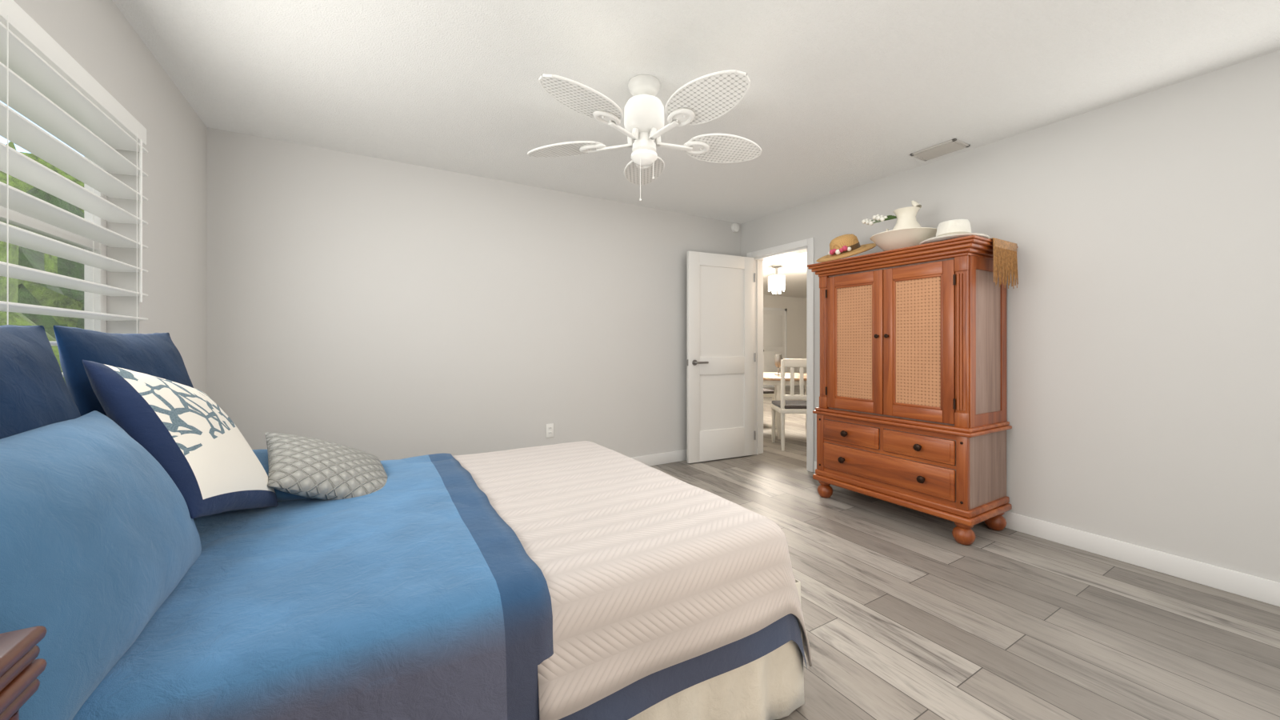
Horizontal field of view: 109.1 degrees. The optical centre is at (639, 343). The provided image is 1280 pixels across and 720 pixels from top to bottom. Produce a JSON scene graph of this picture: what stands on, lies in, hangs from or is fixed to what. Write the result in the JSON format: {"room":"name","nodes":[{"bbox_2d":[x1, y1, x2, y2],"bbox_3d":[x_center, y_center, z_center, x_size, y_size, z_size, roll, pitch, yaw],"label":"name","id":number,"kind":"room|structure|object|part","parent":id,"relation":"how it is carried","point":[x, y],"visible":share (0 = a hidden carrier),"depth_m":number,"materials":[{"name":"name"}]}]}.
{"room":"bedroom","nodes":[
{"label":"bedroom","id":0,"kind":"room"},
{"bbox_2d":[13,0,206,394],"bbox_3d":[-1.511,-0.070,0.787,0.140,2.440,4.400,0,0,-31],"label":"wall","id":1,"kind":"structure","parent":0,"point":[101,42],"depth_m":2.11,"materials":[{"name":"paint"}]},
{"bbox_2d":[0,109,139,371],"bbox_3d":[-1.695,-0.335,1.120,0.165,1.170,1.800,0,0,-31],"label":"window","id":2,"kind":"structure","parent":1,"relation":"in","point":[45,266],"depth_m":1.85,"materials":[{"name":"clear glass"}]},
{"bbox_3d":[-1.744,-0.342,1.091,0.046,1.131,1.774,0,0,-31],"label":"window sash","id":3,"kind":"part","parent":2,"relation":"part of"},
{"bbox_2d":[0,0,147,376],"bbox_3d":[-1.667,-0.343,1.137,0.122,1.126,1.770,0,0,-31],"label":"window blinds","id":4,"kind":"object","parent":2,"relation":"attached to","point":[50,85],"visible":0.83,"depth_m":1.44,"materials":[{"name":"white plastic"}]},
{"bbox_2d":[206,127,740,460],"bbox_3d":[-0.844,-0.070,3.828,4.400,2.440,0.140,0,0,-31],"label":"wall","id":5,"kind":"structure","parent":0,"point":[381,310],"depth_m":3.35,"materials":[{"name":"paint"}]},
{"bbox_2d":[545,423,553,437],"bbox_3d":[-0.749,0.720,3.795,0.070,0.114,0.009,0,0,-31],"label":"electrical outlet","id":6,"kind":"object","parent":5,"relation":"attached to","point":[549,430],"visible":1,"depth_m":3.79,"materials":[{"name":"white plastic"}]},
{"bbox_2d":[631,449,687,466],"bbox_3d":[-0.744,1.097,3.797,4.260,0.105,0.014,0,0,-31],"label":"baseboard","id":7,"kind":"structure","parent":5,"relation":"attached to","point":[650,460],"depth_m":4.37,"materials":[{"name":"white wood"}]},
{"bbox_2d":[731,223,739,232],"bbox_3d":[1.014,-1.235,4.832,0.100,0.100,0.034,0,0,-31],"label":"smoke detector","id":8,"kind":"object","parent":5,"relation":"attached to","point":[734,227],"visible":0.98,"depth_m":4.82,"materials":[{"name":"white plastic"}]},
{"bbox_2d":[112,0,1279,297],"bbox_3d":[2.411,-1.320,5.925,12.140,0.060,9.490,0,0,-31],"label":"ceiling","id":9,"kind":"structure","parent":0,"point":[842,94],"depth_m":2.16,"materials":[{"name":"white paint"}]},
{"bbox_2d":[527,69,761,200],"bbox_3d":[0.058,-0.992,2.230,1.253,0.595,1.228,0,0,-31],"label":"fan","id":10,"kind":"object","parent":9,"relation":"hanging from","point":[707,98],"visible":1,"depth_m":2.17,"materials":[{"name":"white plastic"}]},
{"bbox_3d":[-0.320,-1.015,2.375,0.600,0.050,0.243,0,10,19],"label":"blade","id":11,"kind":"part","parent":10,"relation":"part of","materials":[{"name":"wicker"}]},
{"bbox_3d":[-0.194,-1.015,1.971,0.243,0.050,0.600,12,7,36],"label":"blade","id":12,"kind":"part","parent":10,"relation":"part of","materials":[{"name":"wicker"}]},
{"bbox_3d":[0.025,-1.015,2.619,0.243,0.050,0.600,-10,0,1],"label":"blade","id":13,"kind":"part","parent":10,"relation":"part of","materials":[{"name":"wicker"}]},
{"bbox_3d":[0.021,-0.992,2.259,0.200,0.595,0.200,0,0,-31],"label":"motor","id":14,"kind":"part","parent":10,"relation":"part of","materials":[{"name":"white metal"}]},
{"bbox_3d":[0.229,-1.015,1.966,0.243,0.050,0.600,12,-7,-35],"label":"blade","id":15,"kind":"part","parent":10,"relation":"part of","materials":[{"name":"wicker"}]},
{"bbox_3d":[0.365,-1.015,2.367,0.600,0.050,0.243,0,-10,-17],"label":"blade","id":16,"kind":"part","parent":10,"relation":"part of","materials":[{"name":"wicker"}]},
{"bbox_2d":[768,264,785,294],"bbox_3d":[2.229,-1.054,7.441,0.280,0.469,0.280,0,0,-31],"label":"chandelier","id":17,"kind":"object","parent":9,"relation":"hanging from","point":[776,282],"visible":1,"depth_m":7.38,"materials":[{"name":"white glass"}]},
{"bbox_2d":[909,138,969,160],"bbox_3d":[1.983,-1.282,3.021,0.190,0.015,0.280,0,0,-31],"label":"ceiling vent","id":18,"kind":"object","parent":9,"relation":"in","point":[949,146],"visible":0.98,"depth_m":3.00,"materials":[{"name":"metal"}]},
{"bbox_2d":[763,294,806,373],"bbox_3d":[1.895,-0.070,11.223,7.600,2.440,0.140,0,0,-31],"label":"wall","id":19,"kind":"structure","parent":0,"point":[795,307],"depth_m":12.55,"materials":[{"name":"beige paint"}]},
{"bbox_2d":[763,307,787,386],"bbox_3d":[3.538,0.095,12.081,1.060,2.110,0.070,0,0,-31],"label":"door","id":20,"kind":"structure","parent":19,"relation":"attached to","point":[774,331],"depth_m":12.12,"materials":[{"name":"white wood"}]},
{"bbox_2d":[763,384,799,387],"bbox_3d":[1.935,1.097,11.157,7.600,0.105,0.014,0,0,-31],"label":"baseboard","id":21,"kind":"structure","parent":19,"relation":"attached to","point":[767,386],"depth_m":12.01,"materials":[{"name":"white wood"}]},
{"bbox_2d":[651,384,1279,719],"bbox_3d":[2.435,1.180,6.021,12.000,0.060,9.350,0,0,-31],"label":"floor","id":22,"kind":"structure","parent":0,"point":[909,614],"depth_m":1.89,"materials":[{"name":"grey wood"}]},
{"bbox_2d":[0,625,46,719],"bbox_3d":[-0.807,0.749,0.249,0.467,0.803,0.503,0,0,-31],"label":"nightstand","id":23,"kind":"object","parent":22,"relation":"on","point":[22,669],"visible":1,"depth_m":0.54,"materials":[{"name":"brown wood"}]},
{"bbox_2d":[0,324,812,719],"bbox_3d":[-0.678,0.551,1.592,2.016,1.197,1.701,0,0,-31],"label":"bed","id":24,"kind":"object","parent":22,"relation":"on","point":[173,546],"visible":1,"depth_m":1.06,"materials":[{"name":"blue fabric"}]},
{"bbox_2d":[0,410,201,719],"bbox_3d":[-1.059,0.362,0.846,0.208,0.446,0.714,-28,14,-28],"label":"pillow","id":25,"kind":"object","parent":24,"relation":"on","point":[101,546],"depth_m":0.77,"materials":[{"name":"blue fabric"}]},
{"bbox_2d":[0,452,571,719],"bbox_3d":[-0.950,0.834,1.429,0.891,0.614,1.701,0,0,-31],"label":"duvet","id":26,"kind":"object","parent":24,"relation":"on","point":[406,593],"depth_m":0.96,"materials":[{"name":"blue fabric"}]},
{"bbox_2d":[439,440,812,719],"bbox_3d":[-0.224,0.791,1.892,0.928,0.476,1.610,0,0,-31],"label":"quilt","id":27,"kind":"object","parent":24,"relation":"on","point":[650,594],"depth_m":1.26,"materials":[{"name":"white fabric"}]},
{"bbox_2d":[763,388,774,400],"bbox_3d":[1.666,0.655,6.628,0.460,0.990,0.460,0,0,-9],"label":"dining chair","id":28,"kind":"object","parent":22,"relation":"on","point":[767,393],"visible":0.02,"depth_m":6.43,"materials":[{"name":"white paint"}]},
{"bbox_2d":[763,372,806,439],"bbox_3d":[1.777,0.772,5.856,1.040,0.755,1.040,0,0,-31],"label":"dining table","id":29,"kind":"object","parent":22,"relation":"on","point":[770,378],"visible":0.44,"depth_m":5.48,"materials":[{"name":"white wood"}]},
{"bbox_2d":[774,354,782,375],"bbox_3d":[1.777,0.264,5.856,0.100,0.260,0.100,0,0,-31],"label":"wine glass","id":30,"kind":"object","parent":29,"relation":"on","point":[778,358],"visible":0.92,"depth_m":5.82,"materials":[{"name":"glass"}]},
{"bbox_2d":[770,358,806,450],"bbox_3d":[1.751,0.655,5.119,0.460,0.990,0.460,0,0,2],"label":"dining chair","id":31,"kind":"object","parent":22,"relation":"on","point":[782,406],"visible":0.52,"depth_m":4.91,"materials":[{"name":"white paint"}]},
{"bbox_2d":[806,235,1017,545],"bbox_3d":[1.787,0.275,3.126,0.558,1.750,1.120,0,0,-31],"label":"armoire","id":32,"kind":"object","parent":22,"relation":"on","point":[910,411],"visible":0.94,"depth_m":2.82,"materials":[{"name":"brown wood"}]},
{"bbox_2d":[816,233,876,262],"bbox_3d":[1.557,-0.718,3.448,0.399,0.223,0.430,0,0,-31],"label":"straw hat","id":33,"kind":"object","parent":32,"relation":"on","point":[844,246],"visible":0.98,"depth_m":3.35,"materials":[{"name":"beige wicker"}]},
{"bbox_2d":[920,219,989,244],"bbox_3d":[1.905,-0.679,2.771,0.427,0.144,0.361,0,0,-31],"label":"fedora","id":34,"kind":"object","parent":32,"relation":"on","point":[953,229],"visible":0.42,"depth_m":2.69,"materials":[{"name":"fabric"}]},
{"bbox_2d":[988,237,1018,288],"bbox_3d":[2.093,-0.466,2.762,0.306,0.278,0.218,0,0,-31],"label":"shawl","id":35,"kind":"object","parent":32,"relation":"on","point":[1005,258],"visible":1,"depth_m":2.66,"materials":[{"name":"brown fabric"}]},
{"bbox_2d":[740,49,1279,582],"bbox_3d":[1.001,-0.070,5.166,0.140,2.440,9.350,0,0,-31],"label":"wall","id":36,"kind":"structure","parent":0,"point":[1142,230],"depth_m":2.36,"materials":[{"name":"paint"}]},
{"bbox_2d":[687,251,755,463],"bbox_3d":[0.816,0.126,4.533,0.803,2.025,0.148,0,0,-26],"label":"door leaf","id":37,"kind":"structure","parent":36,"relation":"in","point":[721,357],"depth_m":4.51,"materials":[{"name":"white wood"}]},
{"bbox_2d":[746,237,814,472],"bbox_3d":[1.409,0.098,4.481,0.172,2.105,0.835,0,0,-31],"label":"door frame","id":38,"kind":"structure","parent":36,"relation":"attached to","point":[807,246],"depth_m":4.38,"materials":[{"name":"white wood"}]},
{"bbox_2d":[814,460,1279,607],"bbox_3d":[2.206,1.097,2.995,0.014,0.105,4.386,0,0,-31],"label":"baseboard","id":39,"kind":"structure","parent":36,"relation":"attached to","point":[1247,586],"depth_m":2.31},
{"label":"outside","id":40,"kind":"structure","parent":0,"visible":0},
{"bbox_2d":[0,141,83,382],"bbox_3d":[-20.508,-1.832,-6.404,39.860,9.695,70.000,0,0,-31],"label":"garden","id":41,"kind":"object","parent":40,"point":[37,262],"depth_m":5.11,"materials":[{"name":"green plant"}]}
]}

